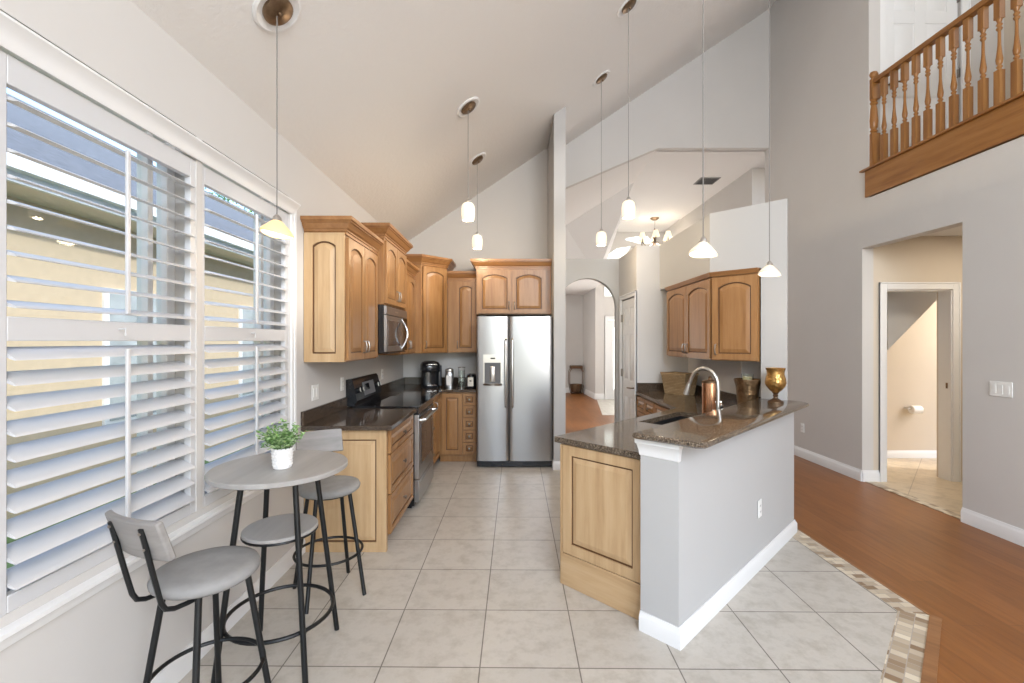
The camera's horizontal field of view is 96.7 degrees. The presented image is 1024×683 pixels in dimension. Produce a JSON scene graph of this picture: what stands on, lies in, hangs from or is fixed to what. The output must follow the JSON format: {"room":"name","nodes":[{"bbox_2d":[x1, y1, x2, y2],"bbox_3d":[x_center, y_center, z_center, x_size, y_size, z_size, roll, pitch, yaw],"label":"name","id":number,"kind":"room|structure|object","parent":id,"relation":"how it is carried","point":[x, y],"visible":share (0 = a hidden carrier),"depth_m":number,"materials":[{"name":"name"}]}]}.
{"room":"kitchen","nodes":[
{"label":"kitchen","id":0,"kind":"room"},
{"bbox_2d":[0,0,402,682],"bbox_3d":[-1.560,0.090,1.865,0.170,2.820,8.930,0,0,0],"label":"wall","id":1,"kind":"structure","parent":0,"point":[105,637],"depth_m":1.98,"materials":[{"name":"paint"}]},
{"bbox_2d":[0,47,174,591],"bbox_3d":[-1.595,-0.080,1.712,0.060,1.760,0.843,0,0,0],"label":"window","id":2,"kind":"structure","parent":1,"relation":"in","point":[144,248],"depth_m":2.08,"materials":[{"name":"white paint"}]},
{"bbox_2d":[0,50,195,616],"bbox_3d":[-1.496,-0.007,1.701,0.110,1.675,0.892,0,0,2],"label":"plantation shutter","id":3,"kind":"object","parent":2,"relation":"attached to","point":[43,560],"visible":0.89,"depth_m":1.58,"materials":[{"name":"paint"}]},
{"bbox_2d":[0,10,300,651],"bbox_3d":[-1.450,-0.011,1.996,0.050,1.823,2.193,0,0,0],"label":"trim","id":4,"kind":"structure","parent":1,"relation":"attached to","point":[19,40],"depth_m":1.72,"materials":[{"name":"white paint"}]},
{"bbox_2d":[150,539,304,682],"bbox_3d":[-1.468,1.445,0.620,0.015,0.110,5.240,0,0,0],"label":"baseboard","id":5,"kind":"structure","parent":1,"relation":"attached to","point":[175,671],"depth_m":2.36,"materials":[{"name":"white paint"}]},
{"bbox_2d":[202,163,273,492],"bbox_3d":[-1.595,-0.080,2.603,0.060,1.760,0.853,0,0,0],"label":"window","id":6,"kind":"structure","parent":1,"relation":"in","point":[263,278],"depth_m":2.90,"materials":[{"name":"white paint"}]},
{"bbox_2d":[202,165,288,507],"bbox_3d":[-1.495,-0.007,2.599,0.109,1.675,0.883,0,0,2],"label":"plantation shutter","id":7,"kind":"object","parent":6,"relation":"attached to","point":[211,180],"visible":0.68,"depth_m":2.49,"materials":[{"name":"paint"}]},
{"bbox_2d":[312,384,318,400],"bbox_3d":[-1.470,0.385,3.420,0.009,0.115,0.116,0,0,0],"label":"light switch","id":8,"kind":"object","parent":1,"relation":"attached to","point":[315,388],"visible":1,"depth_m":3.41,"materials":[{"name":"white plastic"}]},
{"bbox_2d":[300,216,383,361],"bbox_3d":[-1.294,-0.363,3.585,0.359,1.026,0.810,0,0,0],"label":"upper cabinet","id":9,"kind":"object","parent":1,"relation":"attached to","point":[341,259],"visible":1,"depth_m":3.23,"materials":[{"name":"brown wood"}]},
{"bbox_2d":[341,377,343,390],"bbox_3d":[-1.470,0.375,3.970,0.008,0.115,0.070,0,0,0],"label":"wall outlet","id":10,"kind":"object","parent":1,"relation":"attached to","point":[342,378],"visible":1,"depth_m":3.96,"materials":[{"name":"white plastic"}]},
{"bbox_2d":[362,223,412,309],"bbox_3d":[-1.260,-0.671,4.390,0.427,0.699,0.936,0,0,0],"label":"upper cabinet","id":11,"kind":"object","parent":1,"relation":"attached to","point":[392,260],"visible":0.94,"depth_m":4.17,"materials":[{"name":"brown wood"}]},
{"bbox_2d":[378,305,407,353],"bbox_3d":[-1.247,-0.103,4.390,0.446,0.432,0.790,0,0,0],"label":"microwave","id":12,"kind":"object","parent":11,"relation":"attached to","point":[392,323],"visible":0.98,"depth_m":4.17,"materials":[{"name":"silver metal"}]},
{"bbox_2d":[378,260,418,354],"bbox_3d":[-1.294,-0.363,5.165,0.359,1.026,0.750,0,0,0],"label":"upper cabinet","id":13,"kind":"object","parent":1,"relation":"attached to","point":[412,270],"visible":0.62,"depth_m":5.27,"materials":[{"name":"brown wood"}]},
{"bbox_2d":[405,254,455,352],"bbox_3d":[-1.111,-0.448,5.849,0.723,1.196,0.758,0,0,0],"label":"upper cabinet","id":14,"kind":"object","parent":1,"relation":"attached to","point":[431,281],"visible":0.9,"depth_m":5.63,"materials":[{"name":"brown wood"}]},
{"bbox_2d":[403,148,618,421],"bbox_3d":[-0.044,-0.582,6.305,3.062,4.163,0.150,0,0,0],"label":"wall","id":15,"kind":"structure","parent":0,"point":[511,218],"depth_m":6.23,"materials":[{"name":"paint"}]},
{"bbox_2d":[447,271,477,352],"bbox_3d":[-0.632,-0.373,6.024,0.372,1.046,0.408,0,0,0],"label":"upper cabinet","id":16,"kind":"object","parent":15,"relation":"attached to","point":[462,314],"visible":0.91,"depth_m":5.87,"materials":[{"name":"brown wood"}]},
{"bbox_2d":[470,259,551,315],"bbox_3d":[0.001,-0.665,5.875,0.991,0.671,0.690,0,0,0],"label":"upper cabinet","id":17,"kind":"object","parent":15,"relation":"attached to","point":[504,287],"visible":1,"depth_m":5.58,"materials":[{"name":"brown wood"}]},
{"bbox_2d":[131,0,961,240],"bbox_3d":[2.112,-3.774,2.075,7.775,5.309,9.350,0,0,0],"label":"ceiling","id":18,"kind":"structure","parent":0,"point":[371,93],"depth_m":3.62,"materials":[{"name":"white paint"}]},
{"bbox_2d":[252,0,300,238],"bbox_3d":[-1.105,-1.062,2.153,0.199,1.142,0.236,0,0,0],"label":"pendant light","id":19,"kind":"object","parent":18,"relation":"hanging from","point":[273,16],"visible":1,"depth_m":2.15,"materials":[{"name":"white glass"}]},
{"bbox_2d":[457,97,479,221],"bbox_3d":[-0.375,-1.591,4.000,0.199,1.061,0.236,0,0,0],"label":"pendant light","id":20,"kind":"object","parent":18,"relation":"hanging from","point":[468,209],"visible":1,"depth_m":3.96,"materials":[{"name":"white glass"}]},
{"bbox_2d":[469,152,485,249],"bbox_3d":[-0.380,-1.581,5.150,0.199,1.073,0.236,0,0,0],"label":"pendant light","id":21,"kind":"object","parent":18,"relation":"hanging from","point":[477,241],"visible":1,"depth_m":5.11,"materials":[{"name":"white glass"}]},
{"bbox_2d":[593,70,609,245],"bbox_3d":[1.032,-2.077,5.190,0.199,1.974,0.236,0,0,0],"label":"pendant light","id":22,"kind":"object","parent":18,"relation":"hanging from","point":[601,238],"visible":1,"depth_m":5.18,"materials":[{"name":"white glass"}]},
{"bbox_2d":[617,0,638,218],"bbox_3d":[1.057,-2.093,4.087,0.199,1.976,0.236,0,0,0],"label":"pendant light","id":23,"kind":"object","parent":18,"relation":"hanging from","point":[628,206],"visible":1,"depth_m":4.07,"materials":[{"name":"white glass"}]},
{"bbox_2d":[689,0,717,257],"bbox_3d":[1.032,-1.757,2.440,0.199,2.613,0.236,0,0,0],"label":"pendant light","id":24,"kind":"object","parent":18,"relation":"hanging from","point":[703,249],"visible":1,"depth_m":2.44,"materials":[{"name":"white glass"}]},
{"bbox_2d":[758,0,780,276],"bbox_3d":[1.842,-2.034,3.240,0.199,3.146,0.236,0,0,0],"label":"pendant light","id":25,"kind":"object","parent":18,"relation":"hanging from","point":[769,270],"visible":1,"depth_m":3.24,"materials":[{"name":"white glass"}]},
{"bbox_2d":[548,106,565,460],"bbox_3d":[0.568,-0.622,5.950,0.135,4.244,1.300,0,0,0],"label":"wall partition","id":26,"kind":"structure","parent":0,"point":[557,139],"depth_m":5.30,"materials":[{"name":"white paint"}]},
{"bbox_2d":[552,460,559,469],"bbox_3d":[0.568,1.450,5.763,0.163,0.100,0.954,0,0,0],"label":"baseboard","id":27,"kind":"structure","parent":26,"relation":"attached to","point":[555,464],"depth_m":5.29,"materials":[{"name":"white paint"}]},
{"bbox_2d":[179,393,1023,682],"bbox_3d":[2.462,1.523,5.400,8.275,0.054,16.000,0,0,0],"label":"floor","id":28,"kind":"structure","parent":0,"point":[466,587],"depth_m":2.59,"materials":[{"name":"tile"}]},
{"bbox_2d":[105,510,270,682],"bbox_3d":[-1.170,1.041,1.693,0.396,0.928,0.476,0,0,22],"label":"bar stool","id":29,"kind":"object","parent":28,"relation":"on","point":[191,577],"visible":1,"depth_m":1.62,"materials":[{"name":"grey fabric"}]},
{"bbox_2d":[205,450,347,682],"bbox_3d":[-1.095,1.045,2.165,0.600,0.910,0.600,0,0,-2],"label":"bistro table","id":30,"kind":"object","parent":28,"relation":"on","point":[255,472],"visible":0.92,"depth_m":2.07,"materials":[{"name":"grey laminate"}]},
{"bbox_2d":[241,513,317,544],"bbox_3d":[-1.095,0.888,2.165,0.328,0.017,0.328,0,0,-2],"label":"shelf","id":31,"kind":"object","parent":30,"relation":"attached to","point":[278,529],"depth_m":2.12,"materials":[{"name":"grey laminate"}]},
{"bbox_2d":[256,418,308,469],"bbox_3d":[-1.073,0.477,2.107,0.203,0.226,0.212,0,0,0],"label":"potted plant","id":32,"kind":"object","parent":30,"relation":"on","point":[282,456],"visible":1,"depth_m":2.09,"materials":[{"name":"green plant"}]},
{"bbox_2d":[292,428,365,613],"bbox_3d":[-1.114,1.041,2.758,0.396,0.928,0.476,0,0,-36],"label":"bar stool","id":33,"kind":"object","parent":28,"relation":"on","point":[333,487],"visible":0.88,"depth_m":2.70,"materials":[{"name":"grey metal"}]},
{"bbox_2d":[304,415,412,551],"bbox_3d":[-1.153,1.065,3.636,0.636,0.870,0.808,0,0,0],"label":"base cabinet","id":34,"kind":"object","parent":28,"relation":"on","point":[382,461],"visible":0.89,"depth_m":3.23,"materials":[{"name":"brown wood"}]},
{"bbox_2d":[301,397,416,430],"bbox_3d":[-1.154,0.561,3.615,0.638,0.133,0.860,0,0,0],"label":"countertop","id":35,"kind":"structure","parent":34,"relation":"on","point":[335,414],"depth_m":3.45,"materials":[{"name":"stone"}]},
{"bbox_2d":[346,373,437,507],"bbox_3d":[-1.118,0.920,4.434,0.707,1.160,0.766,0,0,0],"label":"range","id":36,"kind":"object","parent":28,"relation":"on","point":[364,391],"visible":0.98,"depth_m":4.24,"materials":[{"name":"silver metal"}]},
{"bbox_2d":[353,396,433,407],"bbox_3d":[-1.111,0.589,4.434,0.599,0.013,0.766,0,0,0],"label":"glass cooktop","id":37,"kind":"object","parent":36,"relation":"in","point":[374,401],"depth_m":4.31,"materials":[{"name":"black glass"}]},
{"bbox_2d":[433,395,439,465],"bbox_3d":[-1.151,1.065,5.215,0.640,0.870,0.770,0,0,0],"label":"base cabinet","id":38,"kind":"object","parent":28,"relation":"on","point":[436,416],"visible":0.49,"depth_m":5.29,"materials":[{"name":"brown wood"}]},
{"bbox_2d":[380,377,475,398],"bbox_3d":[-0.950,0.561,5.527,1.047,0.133,1.403,0,0,0],"label":"countertop","id":39,"kind":"structure","parent":38,"relation":"on","point":[412,387],"depth_m":5.58,"materials":[{"name":"stone"}]},
{"bbox_2d":[420,361,441,387],"bbox_3d":[-1.025,0.425,5.858,0.272,0.340,0.294,0,0,-20],"label":"coffee maker","id":40,"kind":"object","parent":39,"relation":"on","point":[431,371],"visible":0.98,"depth_m":5.81,"materials":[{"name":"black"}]},
{"bbox_2d":[445,368,453,387],"bbox_3d":[-0.785,0.472,5.798,0.108,0.245,0.116,0,0,0],"label":"steel canister","id":41,"kind":"object","parent":39,"relation":"on","point":[449,374],"visible":0.99,"depth_m":5.75,"materials":[{"name":"silver metal"}]},
{"bbox_2d":[457,367,465,387],"bbox_3d":[-0.630,0.464,5.800,0.106,0.263,0.106,0,0,0],"label":"rack","id":42,"kind":"object","parent":39,"relation":"on","point":[461,377],"visible":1,"depth_m":5.76,"materials":[{"name":"white metal"}]},
{"bbox_2d":[459,370,464,387],"bbox_3d":[-0.630,0.482,5.800,0.088,0.215,0.088,0,0,0],"label":"jar","id":43,"kind":"object","parent":42,"relation":"on","point":[461,372],"depth_m":5.76,"materials":[{"name":"white"}]},
{"bbox_2d":[466,373,475,388],"bbox_3d":[-0.505,0.507,5.787,0.124,0.176,0.255,0,0,0],"label":"canister","id":44,"kind":"object","parent":39,"relation":"on","point":[471,377],"visible":0.92,"depth_m":5.69,"materials":[{"name":"black ceramic"}]},
{"bbox_2d":[440,392,476,461],"bbox_3d":[-0.654,1.065,5.885,0.455,0.870,0.671,0,0,0],"label":"base cabinet","id":45,"kind":"object","parent":28,"relation":"on","point":[457,409],"visible":0.98,"depth_m":5.58,"materials":[{"name":"brown wood"}]},
{"bbox_2d":[476,316,552,465],"bbox_3d":[0.042,0.594,5.758,0.902,1.788,0.904,0,0,0],"label":"refrigerator","id":46,"kind":"object","parent":28,"relation":"on","point":[514,354],"visible":1,"depth_m":5.36,"materials":[{"name":"silver metal"}]},
{"bbox_2d":[568,365,583,393],"bbox_3d":[1.860,1.101,13.000,0.419,0.802,0.340,0,0,0],"label":"plant stand","id":47,"kind":"object","parent":28,"relation":"on","point":[575,388],"visible":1,"depth_m":12.87,"materials":[{"name":"brown wood"}]},
{"bbox_2d":[570,384,581,392],"bbox_3d":[1.860,1.350,13.000,0.340,0.240,0.340,0,0,0],"label":"basket","id":48,"kind":"object","parent":47,"relation":"on","point":[575,388],"depth_m":12.87,"materials":[{"name":"brown wicker"}]},
{"bbox_2d":[560,416,676,619],"bbox_3d":[1.120,1.066,3.261,1.774,0.868,0.631,0,0,-45],"label":"base cabinet","id":49,"kind":"object","parent":28,"relation":"on","point":[600,492],"visible":0.46,"depth_m":2.61,"materials":[{"name":"brown wood"}]},
{"bbox_2d":[554,383,760,458],"bbox_3d":[1.485,0.562,3.858,1.325,0.135,3.291,0,0,25],"label":"countertop","id":50,"kind":"structure","parent":49,"relation":"on","point":[616,438],"depth_m":3.24,"materials":[{"name":"brown stone"}]},
{"bbox_2d":[652,416,688,424],"bbox_3d":[1.312,0.736,3.468,0.680,0.209,0.370,0,0,-45],"label":"sink","id":51,"kind":"object","parent":50,"relation":"in","point":[662,422],"visible":0.02,"depth_m":3.70,"materials":[{"name":"metal"}]},
{"bbox_2d":[660,371,698,395],"bbox_3d":[1.885,0.475,5.100,0.214,0.240,0.356,0,0,-28],"label":"wicker basket","id":52,"kind":"object","parent":50,"relation":"on","point":[675,383],"visible":0.88,"depth_m":5.02,"materials":[{"name":"brown wicker"}]},
{"bbox_2d":[683,367,719,410],"bbox_3d":[1.374,0.391,3.304,0.285,0.408,0.125,0,0,45],"label":"kitchen faucet","id":53,"kind":"object","parent":50,"relation":"on","point":[688,385],"visible":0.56,"depth_m":3.28,"materials":[{"name":"silver metal"}]},
{"bbox_2d":[702,376,715,412],"bbox_3d":[1.640,0.443,3.750,0.128,0.305,0.128,0,0,0],"label":"copper canister","id":54,"kind":"object","parent":50,"relation":"on","point":[708,386],"visible":0.83,"depth_m":3.70,"materials":[{"name":"brown metal"}]},
{"bbox_2d":[734,378,760,403],"bbox_3d":[2.000,0.458,3.850,0.212,0.275,0.212,0,0,0],"label":"vessel","id":55,"kind":"object","parent":50,"relation":"on","point":[746,390],"visible":0.62,"depth_m":3.78,"materials":[{"name":"brown metal"}]},
{"bbox_2d":[741,373,753,379],"bbox_3d":[2.000,0.420,3.850,0.096,0.285,0.096,0,0,0],"label":"glass candle","id":56,"kind":"object","parent":55,"relation":"in","point":[744,376],"visible":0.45,"depth_m":3.81,"materials":[{"name":"white wax"}]},
{"bbox_2d":[637,395,655,416],"bbox_3d":[1.772,1.065,5.055,0.646,0.870,0.660,0,0,0],"label":"base cabinet","id":57,"kind":"object","parent":28,"relation":"on","point":[645,406],"visible":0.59,"depth_m":5.07,"materials":[{"name":"brown wood"}]},
{"bbox_2d":[654,403,685,416],"bbox_3d":[1.772,1.065,4.410,0.646,0.870,0.620,0,0,0],"label":"base cabinet","id":58,"kind":"object","parent":28,"relation":"on","point":[657,407],"visible":0.03,"depth_m":4.58,"materials":[{"name":"brown wood"}]},
{"bbox_2d":[797,528,928,614],"bbox_3d":[2.290,1.508,4.345,0.014,0.023,3.710,0,0,0],"label":"trim","id":59,"kind":"structure","parent":28,"relation":"on","point":[924,611],"depth_m":2.91,"materials":[{"name":"wood"}]},
{"bbox_2d":[920,614,941,682],"bbox_3d":[1.812,1.517,1.978,1.400,0.046,0.050,0,0,-45],"label":"trim","id":60,"kind":"structure","parent":28,"relation":"on","point":[931,654],"depth_m":2.19,"materials":[{"name":"brown wood"}]},
{"bbox_2d":[566,151,654,294],"bbox_3d":[0.835,-2.085,10.000,2.670,1.490,6.600,0,0,0],"label":"ceiling","id":61,"kind":"structure","parent":0,"point":[583,200],"depth_m":8.45,"materials":[{"name":"white paint"}]},
{"bbox_2d":[619,246,687,420],"bbox_3d":[1.843,0.185,5.885,0.713,2.630,0.990,0,0,0],"label":"wall","id":62,"kind":"structure","parent":0,"point":[639,268],"depth_m":5.39,"materials":[{"name":"paint"}]},
{"bbox_2d":[620,290,636,420],"bbox_3d":[1.472,0.450,5.760,0.098,2.100,0.760,0,0,0],"label":"door","id":63,"kind":"structure","parent":62,"relation":"in","point":[629,317],"depth_m":5.73,"materials":[{"name":"white paint"}]},
{"bbox_2d":[566,168,764,394],"bbox_3d":[2.700,-0.700,9.850,6.600,4.400,6.900,0,0,0],"label":"wall","id":64,"kind":"structure","parent":0,"point":[586,313],"depth_m":11.70,"materials":[{"name":"paint"}]},
{"bbox_2d":[566,388,604,398],"bbox_3d":[1.000,1.425,12.440,2.800,0.150,1.520,0,0,0],"label":"baseboard","id":65,"kind":"structure","parent":64,"relation":"attached to","point":[585,391],"depth_m":12.08,"materials":[{"name":"white paint"}]},
{"bbox_2d":[604,286,611,296],"bbox_3d":[2.505,-1.330,11.682,0.230,0.380,0.025,0,0,0],"label":"window","id":66,"kind":"structure","parent":64,"relation":"in","point":[607,293],"depth_m":11.67,"materials":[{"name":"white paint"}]},
{"bbox_2d":[605,316,613,398],"bbox_3d":[2.975,0.430,11.711,1.130,2.140,0.078,0,0,0],"label":"door","id":67,"kind":"structure","parent":64,"relation":"in","point":[609,320],"depth_m":11.71,"materials":[{"name":"white paint"}]},
{"bbox_2d":[607,246,630,258],"bbox_3d":[2.750,-2.260,11.685,0.670,0.365,0.030,0,0,0],"label":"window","id":68,"kind":"structure","parent":64,"relation":"in","point":[617,253],"depth_m":11.67,"materials":[{"name":"white"}]},
{"bbox_2d":[625,236,652,244],"bbox_3d":[3.347,-2.580,11.685,0.847,0.240,0.030,0,0,0],"label":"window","id":69,"kind":"structure","parent":64,"relation":"in","point":[634,239],"depth_m":11.67,"materials":[{"name":"white glass"}]},
{"bbox_2d":[566,9,768,188],"bbox_3d":[3.067,-4.075,6.660,4.865,3.836,0.120,0,0,0],"label":"wall","id":70,"kind":"structure","parent":0,"point":[668,116],"depth_m":6.60,"materials":[{"name":"paint"}]},
{"bbox_2d":[617,151,764,231],"bbox_3d":[2.750,-2.850,10.050,6.700,0.100,6.700,0,0,0],"label":"ceiling","id":71,"kind":"structure","parent":0,"point":[664,189],"depth_m":7.99,"materials":[{"name":"white paint"}]},
{"bbox_2d":[638,217,671,245],"bbox_3d":[3.270,-2.463,10.360,0.781,0.673,0.792,0,0,0],"label":"chandelier","id":72,"kind":"object","parent":71,"relation":"hanging from","point":[667,236],"visible":0.93,"depth_m":10.25,"materials":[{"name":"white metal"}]},
{"bbox_2d":[693,177,720,184],"bbox_3d":[3.420,-2.790,7.950,0.340,0.020,0.340,0,0,0],"label":"ceiling vent","id":73,"kind":"object","parent":71,"relation":"in","point":[707,180],"visible":0.97,"depth_m":7.92,"materials":[{"name":"white metal"}]},
{"bbox_2d":[660,204,760,289],"bbox_3d":[2.019,-0.867,4.566,0.512,0.526,1.647,0,0,0],"label":"wall","id":74,"kind":"structure","parent":0,"point":[734,234],"depth_m":3.98,"materials":[{"name":"white paint"}]},
{"bbox_2d":[641,412,793,626],"bbox_3d":[1.448,1.001,2.972,1.941,0.998,0.245,0,0,-45],"label":"wall","id":75,"kind":"structure","parent":0,"point":[701,525],"depth_m":2.46,"materials":[{"name":"white paint"}]},
{"bbox_2d":[635,439,682,462],"bbox_3d":[0.744,0.548,2.302,0.240,0.093,0.042,0,0,45],"label":"trim","id":76,"kind":"structure","parent":75,"relation":"attached to","point":[669,452],"depth_m":2.28,"materials":[{"name":"white paint"}]},
{"bbox_2d":[639,519,796,650],"bbox_3d":[1.454,1.451,2.966,1.982,0.098,0.223,0,0,-44],"label":"baseboard","id":77,"kind":"structure","parent":75,"relation":"attached to","point":[665,632],"depth_m":2.45,"materials":[{"name":"white paint"}]},
{"bbox_2d":[632,398,808,448],"bbox_3d":[1.470,0.486,2.926,0.370,0.032,2.023,0,0,45],"label":"countertop","id":78,"kind":"structure","parent":75,"relation":"on","point":[705,430],"depth_m":2.56,"materials":[{"name":"brown stone"}]},
{"bbox_2d":[765,367,786,402],"bbox_3d":[2.038,0.339,3.506,0.148,0.262,0.148,0,0,0],"label":"vase","id":79,"kind":"object","parent":78,"relation":"on","point":[775,379],"visible":1,"depth_m":3.46,"materials":[{"name":"gold metal"}]},
{"bbox_2d":[758,499,761,518],"bbox_3d":[1.651,1.110,3.016,0.009,0.115,0.070,0,0,44],"label":"wall outlet","id":80,"kind":"object","parent":75,"relation":"attached to","point":[760,500],"visible":1,"depth_m":3.00,"materials":[{"name":"white plastic"}]},
{"bbox_2d":[688,358,760,396],"bbox_3d":[2.223,0.185,4.683,0.245,2.630,1.415,0,0,0],"label":"wall","id":81,"kind":"structure","parent":0,"point":[726,371],"depth_m":4.43,"materials":[{"name":"paint"}]},
{"bbox_2d":[665,273,711,359],"bbox_3d":[1.913,-0.216,4.580,0.368,0.772,1.160,0,0,0],"label":"upper cabinet","id":82,"kind":"object","parent":81,"relation":"attached to","point":[689,302],"visible":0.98,"depth_m":4.47,"materials":[{"name":"brown wood"}]},
{"bbox_2d":[709,267,760,361],"bbox_3d":[2.000,-0.216,3.986,0.395,0.772,0.370,0,0,45],"label":"upper cabinet","id":83,"kind":"object","parent":81,"relation":"attached to","point":[736,294],"visible":0.96,"depth_m":3.86,"materials":[{"name":"brown wood"}]},
{"bbox_2d":[761,199,787,399],"bbox_3d":[2.247,0.185,3.807,0.191,2.630,0.367,0,0,43],"label":"wall column","id":84,"kind":"structure","parent":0,"point":[774,290],"depth_m":3.67,"materials":[{"name":"white paint"}]},
{"bbox_2d":[765,0,1023,529],"bbox_3d":[3.810,-1.800,2.060,0.120,6.600,9.320,0,0,0],"label":"wall","id":85,"kind":"structure","parent":0,"point":[824,53],"depth_m":4.96,"materials":[{"name":"paint"}]},
{"bbox_2d":[794,445,861,480],"bbox_3d":[3.742,1.440,5.730,0.016,0.120,1.740,0,0,0],"label":"baseboard","id":86,"kind":"structure","parent":85,"relation":"attached to","point":[834,465],"depth_m":5.33,"materials":[{"name":"white paint"}]},
{"bbox_2d":[862,470,879,481],"bbox_3d":[3.837,1.440,4.852,0.175,0.120,0.016,0,0,0],"label":"baseboard","id":87,"kind":"structure","parent":85,"relation":"attached to","point":[867,475],"depth_m":4.84,"materials":[{"name":"white paint"}]},
{"bbox_2d":[859,91,1023,197],"bbox_3d":[3.790,-1.657,2.520,0.180,0.295,4.640,0,0,0],"label":"trim","id":88,"kind":"structure","parent":85,"relation":"attached to","point":[1001,123],"depth_m":3.85,"materials":[{"name":"brown wood"}]},
{"bbox_2d":[869,0,1022,165],"bbox_3d":[3.800,-2.315,2.598,0.092,1.020,4.445,0,0,0],"label":"balcony railing","id":89,"kind":"object","parent":88,"relation":"on","point":[878,83],"visible":0.99,"depth_m":4.00,"materials":[{"name":"brown wood"}]},
{"bbox_2d":[961,507,1023,546],"bbox_3d":[3.742,1.440,0.890,0.016,0.120,5.780,0,0,0],"label":"baseboard","id":90,"kind":"structure","parent":85,"relation":"attached to","point":[1003,530],"depth_m":3.52,"materials":[{"name":"white paint"}]},
{"bbox_2d":[990,381,1012,397],"bbox_3d":[3.744,0.368,3.480,0.009,0.115,0.162,0,0,0],"label":"light switch","id":91,"kind":"object","parent":85,"relation":"attached to","point":[997,388],"visible":1,"depth_m":3.47,"materials":[{"name":"white plastic"}]},
{"bbox_2d":[887,300,936,449],"bbox_3d":[5.240,0.190,5.490,2.720,2.620,0.920,0,0,0],"label":"wall","id":92,"kind":"structure","parent":0,"point":[912,359],"depth_m":5.83,"materials":[{"name":"paint"}]},
{"bbox_2d":[887,450,936,457],"bbox_3d":[5.240,1.450,5.822,2.520,0.100,0.016,0,0,0],"label":"baseboard","id":93,"kind":"structure","parent":92,"relation":"attached to","point":[890,453],"depth_m":5.81,"materials":[{"name":"white paint"}]},
{"bbox_2d":[904,406,923,413],"bbox_3d":[5.130,0.870,5.773,0.200,0.100,0.110,0,0,0],"label":"paper holder","id":94,"kind":"object","parent":92,"relation":"attached to","point":[912,409],"visible":1,"depth_m":5.74,"materials":[{"name":"white paper"}]},
{"bbox_2d":[879,282,960,481],"bbox_3d":[4.353,0.438,4.916,0.855,2.125,0.168,0,0,0],"label":"door frame","id":95,"kind":"structure","parent":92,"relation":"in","point":[949,293],"depth_m":4.84,"materials":[{"name":"white paint"}]},
{"bbox_2d":[887,292,936,349],"bbox_3d":[5.425,-0.510,5.440,2.150,1.220,0.780,0,0,0],"label":"ceiling","id":96,"kind":"structure","parent":0,"point":[904,309],"depth_m":5.25,"materials":[{"name":"white paint"}]},
{"bbox_2d":[873,0,1023,480],"bbox_3d":[4.785,-1.800,2.415,1.830,6.600,5.230,0,0,0],"label":"wall","id":97,"kind":"structure","parent":0,"point":[922,258],"depth_m":4.86,"materials":[{"name":"paint"}]},
{"bbox_2d":[880,0,970,156],"bbox_3d":[4.340,-2.857,4.813,0.970,2.135,0.104,0,0,0],"label":"door","id":98,"kind":"structure","parent":97,"relation":"in","point":[905,25],"depth_m":4.83,"materials":[{"name":"white paint"}]},
{"label":"outside","id":99,"kind":"structure","parent":0,"visible":0},
{"bbox_2d":[7,445,251,568],"bbox_3d":[-15.863,1.750,10.000,28.275,0.100,60.000,0,0,0],"label":"lawn","id":100,"kind":"structure","parent":99,"point":[9,540],"depth_m":4.28,"materials":[{"name":"green plant"}]},
{"bbox_2d":[7,93,252,518],"bbox_3d":[-9.160,-1.400,9.000,10.540,6.200,36.000,0,0,0],"label":"neighbouring house","id":101,"kind":"structure","parent":100,"relation":"on","point":[17,191],"depth_m":4.77,"materials":[{"name":"beige paint"}]},
{"bbox_2d":[205,187,252,213],"bbox_3d":[-16.995,-4.110,27.449,6.323,11.629,6.195,0,0,0],"label":"tree","id":102,"kind":"object","parent":100,"relation":"on","point":[221,196],"visible":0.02,"depth_m":26.94,"materials":[{"name":"green plant"}]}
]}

